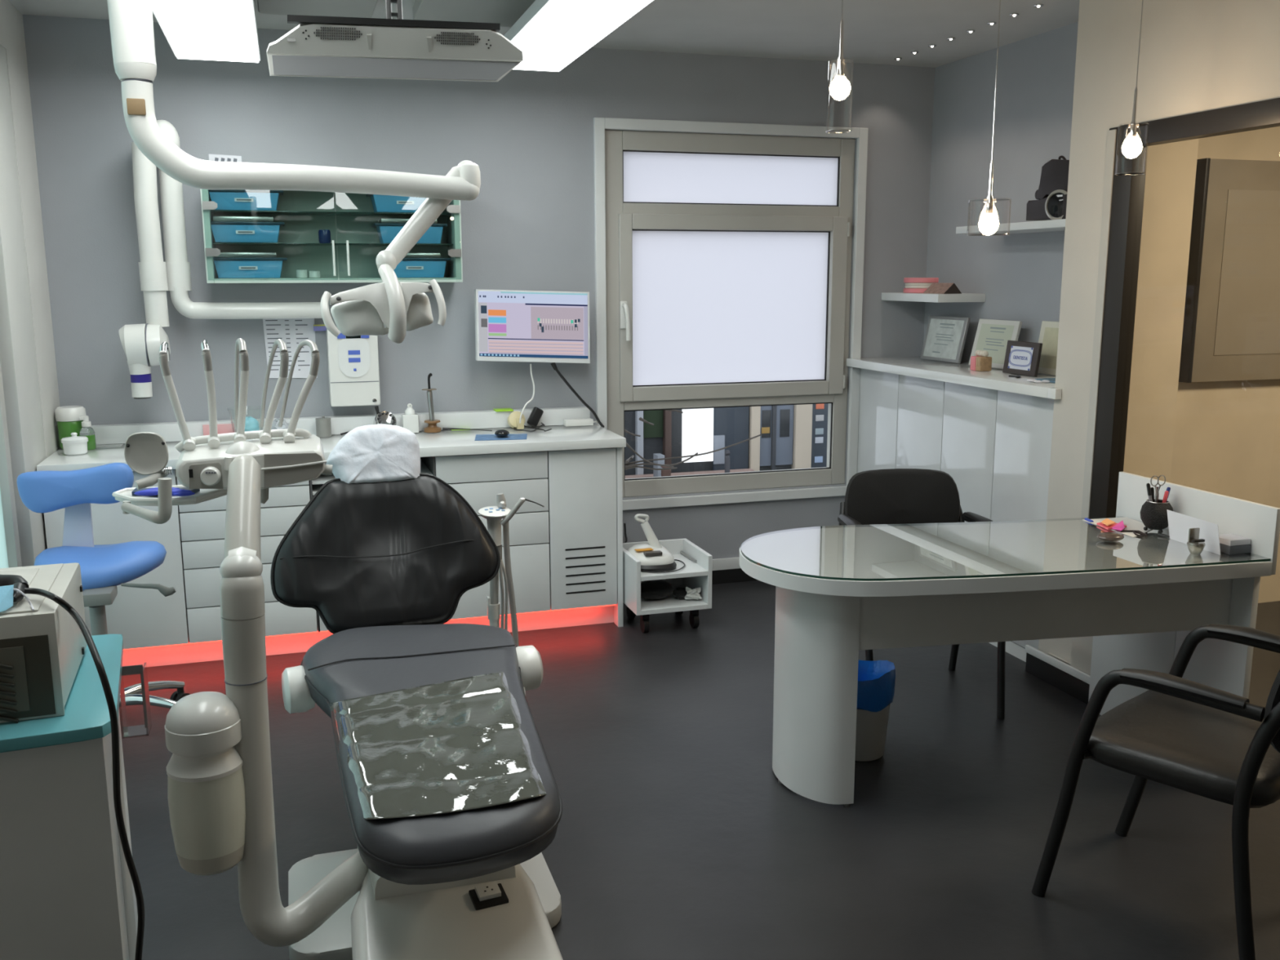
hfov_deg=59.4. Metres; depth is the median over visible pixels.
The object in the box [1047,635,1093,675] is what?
trim
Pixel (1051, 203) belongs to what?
camera
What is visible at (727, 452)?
bollard
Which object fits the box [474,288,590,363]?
monitor
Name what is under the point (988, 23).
recessed light
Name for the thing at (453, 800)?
dental chair
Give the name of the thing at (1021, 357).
name plaque
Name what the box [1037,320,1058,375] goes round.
framed certificate
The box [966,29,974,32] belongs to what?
recessed light
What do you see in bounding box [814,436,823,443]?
poster
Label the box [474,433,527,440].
leaflet
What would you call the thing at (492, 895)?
socket
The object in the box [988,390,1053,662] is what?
base cabinet
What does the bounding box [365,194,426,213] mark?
tray
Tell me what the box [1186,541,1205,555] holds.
cup
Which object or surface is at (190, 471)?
switch
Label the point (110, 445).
glass slab
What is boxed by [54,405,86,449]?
jar
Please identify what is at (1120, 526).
sticky note pad
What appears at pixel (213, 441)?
socket
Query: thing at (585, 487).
base cabinet
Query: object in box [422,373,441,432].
syringe
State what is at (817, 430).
poster
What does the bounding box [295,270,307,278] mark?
pot
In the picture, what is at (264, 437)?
socket
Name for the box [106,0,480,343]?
light
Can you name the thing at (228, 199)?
tray
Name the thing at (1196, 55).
wall partition
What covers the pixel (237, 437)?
socket
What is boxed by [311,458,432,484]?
shelf
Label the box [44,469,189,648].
base cabinet
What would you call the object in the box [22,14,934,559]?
wall
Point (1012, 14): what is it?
recessed light
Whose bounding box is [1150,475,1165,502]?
scissors
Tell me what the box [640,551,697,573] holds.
scaler handpiece
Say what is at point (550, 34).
ceiling light panel
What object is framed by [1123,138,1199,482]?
wall
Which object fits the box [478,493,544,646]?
post
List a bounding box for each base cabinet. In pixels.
[0,634,137,959]
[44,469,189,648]
[177,479,317,643]
[309,456,435,631]
[435,450,550,619]
[546,447,622,626]
[857,368,899,472]
[895,374,944,471]
[940,382,997,522]
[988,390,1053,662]
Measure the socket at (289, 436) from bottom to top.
0.029 m
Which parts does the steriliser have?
louvre plate, panel, frame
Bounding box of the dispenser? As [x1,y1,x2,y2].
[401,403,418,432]
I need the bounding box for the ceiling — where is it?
[8,0,1079,67]
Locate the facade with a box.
[624,403,828,478]
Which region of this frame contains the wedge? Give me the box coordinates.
[923,282,961,293]
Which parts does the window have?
handle, pane, pane, sash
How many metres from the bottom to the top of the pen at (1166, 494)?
0.120 m
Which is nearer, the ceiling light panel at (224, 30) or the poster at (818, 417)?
the ceiling light panel at (224, 30)
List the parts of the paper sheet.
blue pen cap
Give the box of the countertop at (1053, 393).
[1047,387,1062,399]
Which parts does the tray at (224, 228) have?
lid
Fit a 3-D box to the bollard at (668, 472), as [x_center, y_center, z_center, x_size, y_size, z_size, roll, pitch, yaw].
[0.685,-0.033,29.571,0.286,0.750,0.286,-3,11,-17]
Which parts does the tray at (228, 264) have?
lid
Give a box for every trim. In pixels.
[711,568,758,584]
[1025,644,1089,684]
[1025,652,1089,704]
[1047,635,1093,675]
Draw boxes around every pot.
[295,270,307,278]
[308,271,320,278]
[1139,498,1173,533]
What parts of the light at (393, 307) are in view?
ceiling post, horizontal arm, handle, spring arm, handle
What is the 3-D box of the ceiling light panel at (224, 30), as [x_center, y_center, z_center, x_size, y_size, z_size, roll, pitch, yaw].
[-1.226,-1.509,3.006,0.320,0.202,3.106,-3,11,-17]
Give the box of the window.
[593,117,867,510]
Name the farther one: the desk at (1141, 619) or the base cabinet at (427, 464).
the base cabinet at (427, 464)
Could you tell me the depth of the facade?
32.46 m
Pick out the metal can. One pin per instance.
(323, 427)
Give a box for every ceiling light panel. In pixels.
[151,0,260,62]
[503,0,653,71]
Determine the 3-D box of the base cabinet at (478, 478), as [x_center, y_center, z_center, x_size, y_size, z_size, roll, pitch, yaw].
[-0.720,0.199,5.193,0.494,0.735,0.540,-3,11,-17]
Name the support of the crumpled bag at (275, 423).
on the countertop at (444, 442)
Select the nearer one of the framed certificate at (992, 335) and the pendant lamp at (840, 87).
the pendant lamp at (840, 87)
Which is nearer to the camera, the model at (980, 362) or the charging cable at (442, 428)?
the model at (980, 362)
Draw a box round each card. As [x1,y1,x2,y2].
[493,408,513,411]
[1166,509,1220,555]
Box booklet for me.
[1035,377,1055,382]
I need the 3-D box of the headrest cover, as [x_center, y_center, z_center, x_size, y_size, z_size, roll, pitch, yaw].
[-0.832,-0.068,3.503,0.289,0.215,0.168,-3,11,-17]
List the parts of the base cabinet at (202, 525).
drawer, drawer, drawer, drawer, drawer, drawer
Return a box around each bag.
[271,417,289,429]
[857,660,895,711]
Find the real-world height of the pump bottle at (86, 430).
0.142 m
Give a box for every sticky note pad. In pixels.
[1096,522,1126,529]
[1101,518,1115,525]
[1111,520,1124,530]
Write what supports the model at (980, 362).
on the countertop at (915, 366)
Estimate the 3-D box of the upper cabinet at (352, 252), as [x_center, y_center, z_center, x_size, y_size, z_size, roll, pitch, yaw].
[-1.339,-1.086,4.928,1.073,0.431,0.263,-3,11,-17]
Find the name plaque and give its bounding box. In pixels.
[1002,340,1042,377]
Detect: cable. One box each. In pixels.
[442,427,492,431]
[519,364,534,423]
[550,362,604,427]
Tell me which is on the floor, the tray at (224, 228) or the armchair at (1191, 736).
the armchair at (1191, 736)
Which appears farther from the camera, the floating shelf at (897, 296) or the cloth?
the floating shelf at (897, 296)
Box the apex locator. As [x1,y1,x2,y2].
[626,513,676,572]
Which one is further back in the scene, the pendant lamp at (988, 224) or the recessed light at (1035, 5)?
the recessed light at (1035, 5)
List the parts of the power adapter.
adapter cord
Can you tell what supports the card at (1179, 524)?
on the glass desk top at (944, 550)
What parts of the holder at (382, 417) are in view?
knob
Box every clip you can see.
[1157,533,1169,537]
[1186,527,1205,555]
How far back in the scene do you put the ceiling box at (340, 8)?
4.25 m
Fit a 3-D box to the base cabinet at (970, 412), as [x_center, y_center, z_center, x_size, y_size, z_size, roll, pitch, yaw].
[1.647,0.115,5.129,0.380,1.125,0.408,-3,11,-17]
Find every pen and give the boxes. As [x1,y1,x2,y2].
[1146,483,1152,502]
[1151,487,1154,502]
[1162,490,1168,502]
[1165,487,1170,502]
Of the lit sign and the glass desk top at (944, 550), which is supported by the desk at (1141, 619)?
the glass desk top at (944, 550)
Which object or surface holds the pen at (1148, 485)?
in the pot at (1153, 515)
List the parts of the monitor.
chart panel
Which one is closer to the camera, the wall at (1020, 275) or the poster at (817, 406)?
the wall at (1020, 275)
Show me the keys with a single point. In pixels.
(1016, 376)
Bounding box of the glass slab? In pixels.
[96,444,123,449]
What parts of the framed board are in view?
panel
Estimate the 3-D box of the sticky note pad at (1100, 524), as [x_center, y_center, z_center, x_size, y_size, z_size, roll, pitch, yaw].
[1.600,0.155,3.831,0.094,0.006,0.080,-5,12,-26]
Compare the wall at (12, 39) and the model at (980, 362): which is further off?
the model at (980, 362)
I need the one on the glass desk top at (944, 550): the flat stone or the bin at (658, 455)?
the flat stone
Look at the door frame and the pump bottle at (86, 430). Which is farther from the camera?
the pump bottle at (86, 430)
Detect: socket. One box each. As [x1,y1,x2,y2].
[182,436,195,451]
[207,435,220,448]
[233,432,246,443]
[258,431,271,444]
[282,430,295,443]
[468,880,508,910]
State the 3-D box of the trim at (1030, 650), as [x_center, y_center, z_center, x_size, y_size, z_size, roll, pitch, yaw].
[1.637,0.721,4.386,0.014,0.030,0.408,-3,11,-17]
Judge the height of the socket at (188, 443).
0.029 m
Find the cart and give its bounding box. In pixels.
[622,537,712,632]
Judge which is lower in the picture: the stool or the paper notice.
the stool
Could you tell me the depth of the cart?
5.12 m
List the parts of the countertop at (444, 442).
power strip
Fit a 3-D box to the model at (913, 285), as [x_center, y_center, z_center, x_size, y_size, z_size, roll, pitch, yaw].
[1.407,-0.991,5.709,0.108,0.076,0.239,-3,11,-17]
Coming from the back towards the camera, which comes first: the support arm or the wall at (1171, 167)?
the wall at (1171, 167)
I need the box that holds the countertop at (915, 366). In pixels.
[846,355,1055,398]
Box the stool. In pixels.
[17,462,190,708]
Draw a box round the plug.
[507,411,524,429]
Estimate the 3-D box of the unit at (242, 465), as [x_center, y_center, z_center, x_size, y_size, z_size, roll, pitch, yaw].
[-0.918,0.327,2.571,0.624,1.286,0.511,4,11,24]
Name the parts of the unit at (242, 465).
handle, hose arm, recess panel, hose arm, arm, hose arm, hose rail, hose arm, panel, rail, arm, hose arm, knob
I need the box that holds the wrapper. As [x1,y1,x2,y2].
[1026,378,1049,382]
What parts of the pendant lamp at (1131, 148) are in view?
lamp shade, bulb, stem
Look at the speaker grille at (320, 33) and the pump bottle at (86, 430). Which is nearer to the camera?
the speaker grille at (320, 33)
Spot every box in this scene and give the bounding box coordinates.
[257,0,377,17]
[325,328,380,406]
[413,0,535,26]
[1218,533,1251,554]
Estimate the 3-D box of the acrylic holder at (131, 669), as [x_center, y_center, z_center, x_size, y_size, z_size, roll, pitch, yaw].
[-1.123,0.478,2.488,0.054,0.172,0.062,-3,11,-17]
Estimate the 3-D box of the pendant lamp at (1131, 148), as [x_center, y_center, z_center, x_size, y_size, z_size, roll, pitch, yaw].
[1.528,-1.319,3.432,0.091,0.744,0.091,-3,11,-17]
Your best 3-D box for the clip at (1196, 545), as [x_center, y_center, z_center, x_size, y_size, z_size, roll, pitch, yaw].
[1.713,0.189,3.453,0.052,0.078,0.051,-3,11,-17]
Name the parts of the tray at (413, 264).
lid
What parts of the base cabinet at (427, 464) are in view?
door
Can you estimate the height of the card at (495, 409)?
0.006 m
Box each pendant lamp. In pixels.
[825,0,853,133]
[966,0,1011,235]
[1114,0,1149,175]
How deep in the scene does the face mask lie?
2.06 m
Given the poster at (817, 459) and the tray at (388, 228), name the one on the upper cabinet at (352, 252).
the tray at (388, 228)
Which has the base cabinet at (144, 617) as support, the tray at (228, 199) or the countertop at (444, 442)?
the countertop at (444, 442)
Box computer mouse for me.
[494,429,509,437]
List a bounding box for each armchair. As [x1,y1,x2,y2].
[837,468,1005,719]
[1031,623,1279,959]
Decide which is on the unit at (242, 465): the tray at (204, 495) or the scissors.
the tray at (204, 495)
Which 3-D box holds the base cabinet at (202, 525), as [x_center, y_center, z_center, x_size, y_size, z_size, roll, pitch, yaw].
[-1.698,0.256,4.896,0.512,0.735,0.540,-3,11,-17]
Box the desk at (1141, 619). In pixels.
[738,471,1279,807]
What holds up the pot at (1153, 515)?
on the glass desk top at (944, 550)
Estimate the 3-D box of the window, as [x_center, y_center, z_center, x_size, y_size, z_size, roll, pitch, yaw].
[0.467,-0.821,5.699,1.440,1.903,0.151,-3,11,-17]
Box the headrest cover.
[325,423,420,484]
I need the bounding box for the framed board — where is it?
[1178,158,1279,382]
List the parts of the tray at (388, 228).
lid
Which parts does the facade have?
panel, door plate, pane, double door, pane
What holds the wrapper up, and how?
on the countertop at (915, 366)
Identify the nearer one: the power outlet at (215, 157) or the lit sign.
the power outlet at (215, 157)
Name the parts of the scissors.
handle, blade, blade, handle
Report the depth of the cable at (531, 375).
5.31 m
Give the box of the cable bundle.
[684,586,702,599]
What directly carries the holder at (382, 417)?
on the countertop at (444, 442)
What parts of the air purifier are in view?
casing, screen glass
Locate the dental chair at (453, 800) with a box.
[270,473,563,959]
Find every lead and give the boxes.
[24,587,144,959]
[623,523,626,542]
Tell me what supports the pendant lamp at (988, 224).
hanging from the ceiling
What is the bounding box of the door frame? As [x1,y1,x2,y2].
[1071,97,1279,675]
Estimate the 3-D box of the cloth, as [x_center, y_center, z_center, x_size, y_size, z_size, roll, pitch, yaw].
[-1.068,0.027,2.544,0.137,0.017,0.062,1,10,8]
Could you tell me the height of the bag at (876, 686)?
0.181 m
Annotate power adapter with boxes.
[513,406,551,431]
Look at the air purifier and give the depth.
2.60 m
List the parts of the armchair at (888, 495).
leg, leg, backrest, leg, leg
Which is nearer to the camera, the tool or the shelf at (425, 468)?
the tool
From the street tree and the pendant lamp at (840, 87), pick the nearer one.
the pendant lamp at (840, 87)
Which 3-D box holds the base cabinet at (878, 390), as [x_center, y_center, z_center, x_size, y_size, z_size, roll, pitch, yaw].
[1.405,-0.025,5.897,0.380,1.125,0.403,-3,11,-17]
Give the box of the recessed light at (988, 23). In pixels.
[987,22,996,25]
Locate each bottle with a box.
[79,415,96,450]
[164,691,245,875]
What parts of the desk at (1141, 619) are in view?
curved leg, panel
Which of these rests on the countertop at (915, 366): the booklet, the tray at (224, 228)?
the booklet
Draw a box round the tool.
[0,574,29,602]
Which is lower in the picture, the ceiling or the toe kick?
the toe kick
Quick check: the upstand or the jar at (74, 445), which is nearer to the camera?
the jar at (74, 445)
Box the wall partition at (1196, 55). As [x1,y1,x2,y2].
[1038,0,1279,666]
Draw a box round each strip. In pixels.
[123,604,616,650]
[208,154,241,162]
[313,324,326,330]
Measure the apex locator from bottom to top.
0.245 m
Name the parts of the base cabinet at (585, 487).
panel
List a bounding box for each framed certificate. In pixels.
[920,315,970,364]
[968,319,1022,369]
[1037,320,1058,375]
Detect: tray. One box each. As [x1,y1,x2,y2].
[111,484,226,506]
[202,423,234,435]
[208,189,283,210]
[210,216,284,243]
[213,252,287,278]
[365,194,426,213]
[372,217,447,244]
[375,253,450,277]
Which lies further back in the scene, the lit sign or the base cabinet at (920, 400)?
the lit sign
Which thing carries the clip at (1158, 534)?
on the glass desk top at (944, 550)
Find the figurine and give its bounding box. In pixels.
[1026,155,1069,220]
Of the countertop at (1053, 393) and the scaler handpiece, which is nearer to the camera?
the countertop at (1053, 393)
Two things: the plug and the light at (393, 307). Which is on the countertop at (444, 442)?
the plug
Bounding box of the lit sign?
[681,408,713,462]
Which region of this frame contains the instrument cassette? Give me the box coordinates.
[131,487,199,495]
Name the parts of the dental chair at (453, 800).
backrest, foot plate, seat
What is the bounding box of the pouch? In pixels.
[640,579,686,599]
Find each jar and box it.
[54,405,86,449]
[61,432,88,455]
[318,229,331,243]
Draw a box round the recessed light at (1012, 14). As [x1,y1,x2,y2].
[1009,13,1019,16]
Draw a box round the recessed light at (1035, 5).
[1033,4,1043,7]
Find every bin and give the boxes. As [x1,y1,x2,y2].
[653,453,664,476]
[854,703,890,760]
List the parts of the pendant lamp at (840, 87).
lamp shade, bulb, stem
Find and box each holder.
[120,662,151,737]
[373,405,396,425]
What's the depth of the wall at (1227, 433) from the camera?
5.29 m
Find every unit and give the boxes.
[111,337,368,946]
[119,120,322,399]
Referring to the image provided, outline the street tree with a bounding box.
[624,409,761,470]
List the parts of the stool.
backrest, seat, star leg, lever, star leg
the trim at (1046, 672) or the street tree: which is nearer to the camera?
the trim at (1046, 672)
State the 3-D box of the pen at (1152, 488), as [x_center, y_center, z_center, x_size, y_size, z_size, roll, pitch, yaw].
[1.714,0.088,3.747,0.028,0.129,0.011,-2,10,-9]
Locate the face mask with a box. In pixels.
[0,584,34,612]
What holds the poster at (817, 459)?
attached to the facade
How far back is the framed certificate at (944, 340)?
5.65 m
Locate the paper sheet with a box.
[1083,516,1151,537]
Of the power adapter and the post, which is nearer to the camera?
the post
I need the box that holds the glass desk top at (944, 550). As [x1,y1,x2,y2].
[740,515,1271,581]
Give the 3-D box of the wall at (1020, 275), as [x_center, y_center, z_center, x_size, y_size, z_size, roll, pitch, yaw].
[1.819,-0.683,5.251,0.100,2.650,1.670,-3,11,-17]
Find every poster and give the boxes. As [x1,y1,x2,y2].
[814,427,823,434]
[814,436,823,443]
[814,456,822,462]
[815,403,824,408]
[815,414,823,421]
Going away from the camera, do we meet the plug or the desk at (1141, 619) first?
the desk at (1141, 619)
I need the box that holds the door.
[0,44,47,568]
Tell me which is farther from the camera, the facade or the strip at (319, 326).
the facade
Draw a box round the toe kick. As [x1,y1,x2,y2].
[122,605,613,667]
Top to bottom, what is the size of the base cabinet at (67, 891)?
0.798 m
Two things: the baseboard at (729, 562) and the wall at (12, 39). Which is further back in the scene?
the baseboard at (729, 562)
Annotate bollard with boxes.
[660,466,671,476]
[724,449,730,472]
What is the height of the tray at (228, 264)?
0.108 m
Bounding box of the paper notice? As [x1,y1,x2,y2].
[262,318,317,377]
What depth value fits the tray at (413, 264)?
4.99 m
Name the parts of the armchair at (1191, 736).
leg, seat, leg, leg, backrest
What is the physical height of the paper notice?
0.302 m
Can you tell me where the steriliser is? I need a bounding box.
[0,562,87,723]
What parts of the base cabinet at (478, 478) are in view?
drawer, drawer, drawer, drawer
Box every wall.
[0,0,60,457]
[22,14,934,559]
[923,22,1078,361]
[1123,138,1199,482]
[1169,126,1279,603]
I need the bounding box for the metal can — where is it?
[315,415,331,437]
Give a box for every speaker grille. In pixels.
[313,26,362,40]
[434,31,479,45]
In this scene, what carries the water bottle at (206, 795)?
hanging from the unit at (242, 465)
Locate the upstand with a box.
[90,406,590,444]
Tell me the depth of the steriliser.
2.06 m
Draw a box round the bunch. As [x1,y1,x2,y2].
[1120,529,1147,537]
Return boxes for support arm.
[120,477,172,524]
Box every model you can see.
[902,277,938,293]
[969,350,991,371]
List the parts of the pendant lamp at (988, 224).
bulb, lamp shade, stem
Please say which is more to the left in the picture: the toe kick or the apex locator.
the toe kick
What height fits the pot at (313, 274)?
0.030 m
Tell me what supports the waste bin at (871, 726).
on the floor
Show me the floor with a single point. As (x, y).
(678, 837)
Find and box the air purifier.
[266,0,523,81]
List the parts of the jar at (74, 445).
lid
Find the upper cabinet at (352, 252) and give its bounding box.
[200,188,462,283]
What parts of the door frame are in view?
frame, head rail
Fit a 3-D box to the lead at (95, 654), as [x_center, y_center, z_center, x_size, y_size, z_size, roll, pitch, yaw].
[-1.022,0.615,2.099,0.323,0.809,0.058,8,13,39]
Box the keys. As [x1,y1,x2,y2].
[1008,375,1021,377]
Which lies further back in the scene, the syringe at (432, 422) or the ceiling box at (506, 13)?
the syringe at (432, 422)
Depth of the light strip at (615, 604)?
4.79 m
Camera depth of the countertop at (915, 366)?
5.09 m
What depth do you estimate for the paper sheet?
3.87 m
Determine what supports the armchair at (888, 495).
on the floor
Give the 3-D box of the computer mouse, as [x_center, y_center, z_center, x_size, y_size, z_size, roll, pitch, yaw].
[-0.620,-0.210,5.034,0.066,0.034,0.082,-3,11,-17]
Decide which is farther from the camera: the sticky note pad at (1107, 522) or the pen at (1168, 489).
the sticky note pad at (1107, 522)
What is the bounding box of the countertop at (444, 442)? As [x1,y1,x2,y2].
[36,417,626,471]
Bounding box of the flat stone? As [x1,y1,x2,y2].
[1096,531,1124,541]
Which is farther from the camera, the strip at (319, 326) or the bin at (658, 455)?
the bin at (658, 455)
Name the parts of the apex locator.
arm, button panel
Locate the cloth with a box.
[133,487,195,496]
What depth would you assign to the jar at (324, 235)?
4.88 m
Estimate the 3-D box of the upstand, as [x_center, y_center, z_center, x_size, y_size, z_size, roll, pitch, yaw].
[-1.372,-0.254,5.172,2.339,0.078,0.070,-3,11,-17]
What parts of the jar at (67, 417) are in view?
lid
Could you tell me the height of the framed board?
0.988 m
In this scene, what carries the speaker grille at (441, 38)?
attached to the air purifier
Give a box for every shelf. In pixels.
[210,209,452,217]
[213,242,453,246]
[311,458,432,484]
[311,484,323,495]
[881,292,985,302]
[955,218,1065,234]
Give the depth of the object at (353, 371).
5.07 m
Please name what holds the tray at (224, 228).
on the upper cabinet at (352, 252)
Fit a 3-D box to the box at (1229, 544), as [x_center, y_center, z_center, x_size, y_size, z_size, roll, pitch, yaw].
[1.836,0.199,3.492,0.083,0.044,0.085,-3,11,-17]
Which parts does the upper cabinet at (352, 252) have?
glass door, door handle, door handle, glass door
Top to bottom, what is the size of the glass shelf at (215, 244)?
0.006 m
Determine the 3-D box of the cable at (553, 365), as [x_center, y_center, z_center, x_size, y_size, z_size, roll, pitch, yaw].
[-0.302,-0.409,5.388,0.256,0.325,0.053,-2,11,-12]
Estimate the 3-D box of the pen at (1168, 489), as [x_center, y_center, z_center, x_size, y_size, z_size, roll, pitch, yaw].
[1.749,0.087,3.747,0.038,0.130,0.012,-1,10,-5]
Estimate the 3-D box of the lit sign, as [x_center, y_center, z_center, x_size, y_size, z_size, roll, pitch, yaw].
[1.617,-1.418,31.421,0.867,1.814,0.200,-3,11,-17]
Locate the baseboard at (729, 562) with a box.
[711,556,740,570]
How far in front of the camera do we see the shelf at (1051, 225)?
4.81 m
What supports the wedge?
on the floating shelf at (897, 296)
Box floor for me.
[119,580,1279,959]
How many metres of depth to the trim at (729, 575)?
5.92 m
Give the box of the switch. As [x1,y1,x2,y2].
[188,469,193,477]

